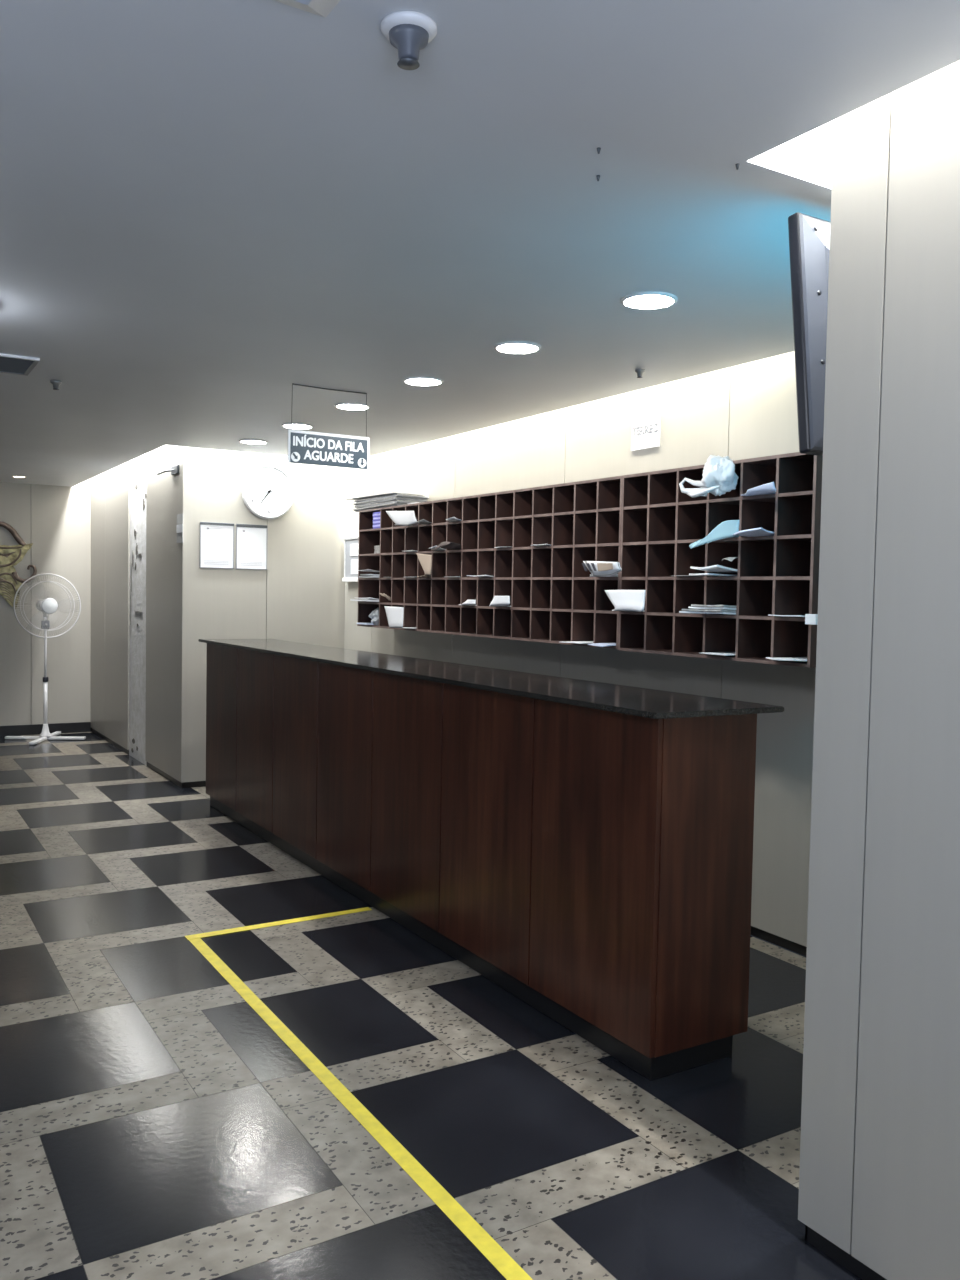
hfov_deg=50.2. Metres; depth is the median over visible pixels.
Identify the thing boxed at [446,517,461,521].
letter
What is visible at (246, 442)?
diffuser
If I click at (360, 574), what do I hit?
booklet
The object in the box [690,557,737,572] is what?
booklet
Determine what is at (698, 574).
booklet
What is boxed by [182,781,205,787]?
baseboard
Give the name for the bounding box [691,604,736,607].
pamphlet
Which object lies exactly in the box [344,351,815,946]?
wall
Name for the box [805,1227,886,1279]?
baseboard
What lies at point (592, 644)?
letter
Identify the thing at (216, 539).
framed notice
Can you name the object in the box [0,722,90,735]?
baseboard
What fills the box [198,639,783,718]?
countertop
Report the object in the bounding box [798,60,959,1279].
wall pillar
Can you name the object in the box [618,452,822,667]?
shelf
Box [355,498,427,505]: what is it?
folder
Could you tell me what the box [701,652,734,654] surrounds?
letter
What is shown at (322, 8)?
ceiling vent
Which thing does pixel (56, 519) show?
wall
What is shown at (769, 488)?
envelope
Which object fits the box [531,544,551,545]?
letter
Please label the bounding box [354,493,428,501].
folder
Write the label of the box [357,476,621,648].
shelf
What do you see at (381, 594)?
bundle
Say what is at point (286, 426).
diffuser
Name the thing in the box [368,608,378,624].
plastic bag
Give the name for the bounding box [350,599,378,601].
pile
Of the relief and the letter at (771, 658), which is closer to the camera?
the letter at (771, 658)
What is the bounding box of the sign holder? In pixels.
[176,513,182,542]
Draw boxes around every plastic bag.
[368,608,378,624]
[679,455,738,497]
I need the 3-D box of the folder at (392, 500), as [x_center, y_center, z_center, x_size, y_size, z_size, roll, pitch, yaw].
[-0.619,-0.932,7.078,0.240,0.012,0.660,-1,3,-32]
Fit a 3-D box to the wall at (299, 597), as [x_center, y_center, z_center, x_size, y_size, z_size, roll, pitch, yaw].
[-1.586,-0.320,7.924,1.476,2.800,0.218,0,3,-31]
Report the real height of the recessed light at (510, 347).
0.008 m
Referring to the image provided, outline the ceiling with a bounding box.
[0,0,959,486]
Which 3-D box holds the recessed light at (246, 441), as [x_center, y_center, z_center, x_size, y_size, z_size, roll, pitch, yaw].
[-1.519,-1.328,6.874,0.190,0.008,0.190,0,3,-31]
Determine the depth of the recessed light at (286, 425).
6.17 m
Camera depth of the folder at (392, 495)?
6.80 m
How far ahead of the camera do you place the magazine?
4.60 m
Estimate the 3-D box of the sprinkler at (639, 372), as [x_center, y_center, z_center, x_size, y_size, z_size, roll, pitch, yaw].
[0.698,-1.162,4.477,0.045,0.035,0.045,0,3,-31]
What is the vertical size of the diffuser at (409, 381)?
0.003 m
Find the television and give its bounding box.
[788,212,829,455]
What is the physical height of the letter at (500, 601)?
0.059 m
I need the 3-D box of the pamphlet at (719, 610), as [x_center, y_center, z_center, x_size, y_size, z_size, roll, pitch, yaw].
[1.022,-0.121,4.226,0.336,0.011,0.188,0,3,-31]
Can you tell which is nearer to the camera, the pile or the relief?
the pile
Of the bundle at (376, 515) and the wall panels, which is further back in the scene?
the wall panels
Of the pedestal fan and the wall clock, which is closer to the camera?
the wall clock
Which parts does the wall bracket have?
arm, plate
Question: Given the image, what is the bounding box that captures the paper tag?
[805,614,817,624]
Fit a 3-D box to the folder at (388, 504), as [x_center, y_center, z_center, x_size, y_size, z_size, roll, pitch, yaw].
[-0.629,-0.911,7.064,0.240,0.011,0.660,0,3,-32]
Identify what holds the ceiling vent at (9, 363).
in the ceiling
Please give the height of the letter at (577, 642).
0.006 m
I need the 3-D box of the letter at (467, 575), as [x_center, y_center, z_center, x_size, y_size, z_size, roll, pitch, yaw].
[0.092,-0.359,5.788,0.295,0.010,0.157,0,3,-31]
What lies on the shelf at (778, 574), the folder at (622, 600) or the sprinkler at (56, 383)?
the folder at (622, 600)
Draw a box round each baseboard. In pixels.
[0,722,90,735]
[91,728,128,754]
[147,762,181,787]
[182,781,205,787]
[750,926,806,955]
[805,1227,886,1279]
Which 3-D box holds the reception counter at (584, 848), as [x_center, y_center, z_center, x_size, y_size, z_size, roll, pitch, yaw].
[-0.487,0.662,5.094,0.509,1.124,4.666,0,3,-31]
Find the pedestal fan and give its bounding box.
[5,573,85,744]
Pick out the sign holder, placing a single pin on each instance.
(179, 530)
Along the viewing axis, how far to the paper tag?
3.75 m
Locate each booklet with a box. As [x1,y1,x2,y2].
[357,569,379,571]
[359,576,378,577]
[360,574,378,575]
[689,573,736,576]
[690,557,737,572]
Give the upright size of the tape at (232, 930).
0.001 m
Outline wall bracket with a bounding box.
[157,465,178,474]
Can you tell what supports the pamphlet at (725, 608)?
on the pamphlet at (719, 610)
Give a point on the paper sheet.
(376, 495)
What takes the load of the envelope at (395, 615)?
on the shelf at (553, 599)
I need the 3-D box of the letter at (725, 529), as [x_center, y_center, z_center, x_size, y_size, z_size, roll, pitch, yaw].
[1.043,-0.424,4.186,0.256,0.107,0.286,0,3,-31]
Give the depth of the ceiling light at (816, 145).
2.77 m
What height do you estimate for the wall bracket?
0.060 m
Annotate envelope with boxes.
[384,606,415,628]
[416,553,431,577]
[741,482,775,495]
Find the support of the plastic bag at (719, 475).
in the shelf at (778, 574)
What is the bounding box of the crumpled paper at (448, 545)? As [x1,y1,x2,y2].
[435,541,460,549]
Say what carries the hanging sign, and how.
hanging from the ceiling
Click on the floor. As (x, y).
(154, 1125)
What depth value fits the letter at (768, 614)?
3.83 m
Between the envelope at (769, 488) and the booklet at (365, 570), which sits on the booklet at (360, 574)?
the booklet at (365, 570)
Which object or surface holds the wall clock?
attached to the wall at (299, 597)
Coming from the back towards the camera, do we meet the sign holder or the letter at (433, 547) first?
the sign holder
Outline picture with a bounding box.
[597,563,612,570]
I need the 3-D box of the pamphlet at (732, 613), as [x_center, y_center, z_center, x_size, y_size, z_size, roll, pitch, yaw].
[1.017,-0.112,4.229,0.340,0.011,0.198,0,3,-31]
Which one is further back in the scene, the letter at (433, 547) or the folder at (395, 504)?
the folder at (395, 504)
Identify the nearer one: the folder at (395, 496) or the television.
the television
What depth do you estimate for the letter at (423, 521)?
6.31 m
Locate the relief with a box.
[0,521,36,608]
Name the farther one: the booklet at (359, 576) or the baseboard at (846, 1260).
the booklet at (359, 576)
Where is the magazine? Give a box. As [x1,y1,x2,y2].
[582,561,621,576]
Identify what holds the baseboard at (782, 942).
attached to the wall at (747, 410)
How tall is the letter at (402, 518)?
0.104 m
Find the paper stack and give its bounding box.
[374,545,379,553]
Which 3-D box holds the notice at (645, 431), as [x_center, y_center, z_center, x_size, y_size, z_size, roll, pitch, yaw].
[0.808,-1.015,5.011,0.005,0.160,0.210,0,3,-31]
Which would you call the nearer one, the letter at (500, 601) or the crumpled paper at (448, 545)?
the letter at (500, 601)
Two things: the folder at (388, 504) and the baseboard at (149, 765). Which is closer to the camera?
the folder at (388, 504)
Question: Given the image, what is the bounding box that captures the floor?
[0,732,861,1279]
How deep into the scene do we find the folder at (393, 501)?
6.77 m
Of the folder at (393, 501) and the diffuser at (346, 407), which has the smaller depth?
the diffuser at (346, 407)
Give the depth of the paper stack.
6.98 m
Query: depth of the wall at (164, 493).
8.09 m
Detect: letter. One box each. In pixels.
[386,511,417,525]
[417,519,431,523]
[429,546,445,550]
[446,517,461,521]
[459,600,475,605]
[467,575,493,576]
[489,596,510,606]
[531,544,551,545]
[563,641,592,643]
[588,643,615,646]
[676,575,704,576]
[689,520,739,548]
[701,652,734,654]
[732,527,773,536]
[766,657,806,660]
[768,614,804,616]
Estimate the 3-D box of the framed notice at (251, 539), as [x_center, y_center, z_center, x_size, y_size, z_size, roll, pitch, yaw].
[-1.711,-0.698,7.692,0.241,0.336,0.012,0,3,-31]
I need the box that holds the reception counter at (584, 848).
[198,639,783,1079]
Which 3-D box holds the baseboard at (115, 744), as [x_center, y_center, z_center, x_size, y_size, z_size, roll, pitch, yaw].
[-3.507,0.944,9.702,0.010,0.048,1.670,0,3,-31]
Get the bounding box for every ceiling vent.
[0,353,39,375]
[273,0,339,17]
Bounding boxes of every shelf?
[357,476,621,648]
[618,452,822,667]
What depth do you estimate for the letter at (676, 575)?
4.38 m
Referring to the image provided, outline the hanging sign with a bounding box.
[288,383,369,469]
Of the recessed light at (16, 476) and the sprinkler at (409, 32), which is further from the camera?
the recessed light at (16, 476)
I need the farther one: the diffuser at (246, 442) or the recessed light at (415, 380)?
the diffuser at (246, 442)
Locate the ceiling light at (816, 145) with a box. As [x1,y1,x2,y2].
[775,120,833,167]
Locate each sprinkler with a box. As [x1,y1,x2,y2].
[50,380,61,389]
[381,11,436,69]
[635,369,644,377]
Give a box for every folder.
[353,496,426,504]
[353,503,407,510]
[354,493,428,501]
[354,500,422,507]
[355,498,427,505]
[355,504,401,511]
[356,495,428,502]
[359,501,414,507]
[604,590,645,611]
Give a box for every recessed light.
[12,475,25,477]
[239,439,267,443]
[282,423,312,428]
[335,402,369,409]
[403,376,442,385]
[494,341,540,353]
[620,291,677,309]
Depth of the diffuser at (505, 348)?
4.13 m
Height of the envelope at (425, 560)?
0.147 m
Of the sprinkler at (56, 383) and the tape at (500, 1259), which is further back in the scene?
the sprinkler at (56, 383)
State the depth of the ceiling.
2.62 m
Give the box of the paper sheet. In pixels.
[344,492,419,499]
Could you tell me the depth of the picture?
4.56 m
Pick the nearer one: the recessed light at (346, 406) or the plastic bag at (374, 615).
the recessed light at (346, 406)
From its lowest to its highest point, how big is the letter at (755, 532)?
0.031 m
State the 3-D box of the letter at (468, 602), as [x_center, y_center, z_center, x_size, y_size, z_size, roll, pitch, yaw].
[0.016,-0.213,5.862,0.310,0.034,0.333,0,3,-31]
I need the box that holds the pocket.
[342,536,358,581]
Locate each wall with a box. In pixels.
[0,478,90,725]
[129,445,182,782]
[182,446,346,781]
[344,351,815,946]
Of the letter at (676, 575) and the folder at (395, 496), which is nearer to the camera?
the letter at (676, 575)
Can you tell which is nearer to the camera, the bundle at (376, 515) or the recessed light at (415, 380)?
the recessed light at (415, 380)
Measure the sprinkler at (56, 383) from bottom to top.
0.042 m
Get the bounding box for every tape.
[185,907,371,939]
[189,938,532,1279]
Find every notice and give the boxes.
[200,522,233,568]
[236,524,267,569]
[631,413,660,450]
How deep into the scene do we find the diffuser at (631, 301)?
3.44 m
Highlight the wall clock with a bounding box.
[241,464,294,518]
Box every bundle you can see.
[373,512,379,528]
[379,593,390,600]
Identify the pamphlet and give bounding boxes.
[679,611,735,614]
[682,609,735,611]
[688,607,736,609]
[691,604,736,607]
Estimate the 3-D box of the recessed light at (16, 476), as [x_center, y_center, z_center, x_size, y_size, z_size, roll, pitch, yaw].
[-4.186,-1.483,9.313,0.124,0.008,0.124,0,3,-31]
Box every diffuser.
[241,441,264,443]
[284,425,310,428]
[337,405,367,409]
[406,379,440,384]
[497,344,537,352]
[624,295,673,307]
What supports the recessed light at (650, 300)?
in the ceiling
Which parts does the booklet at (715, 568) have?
paper strip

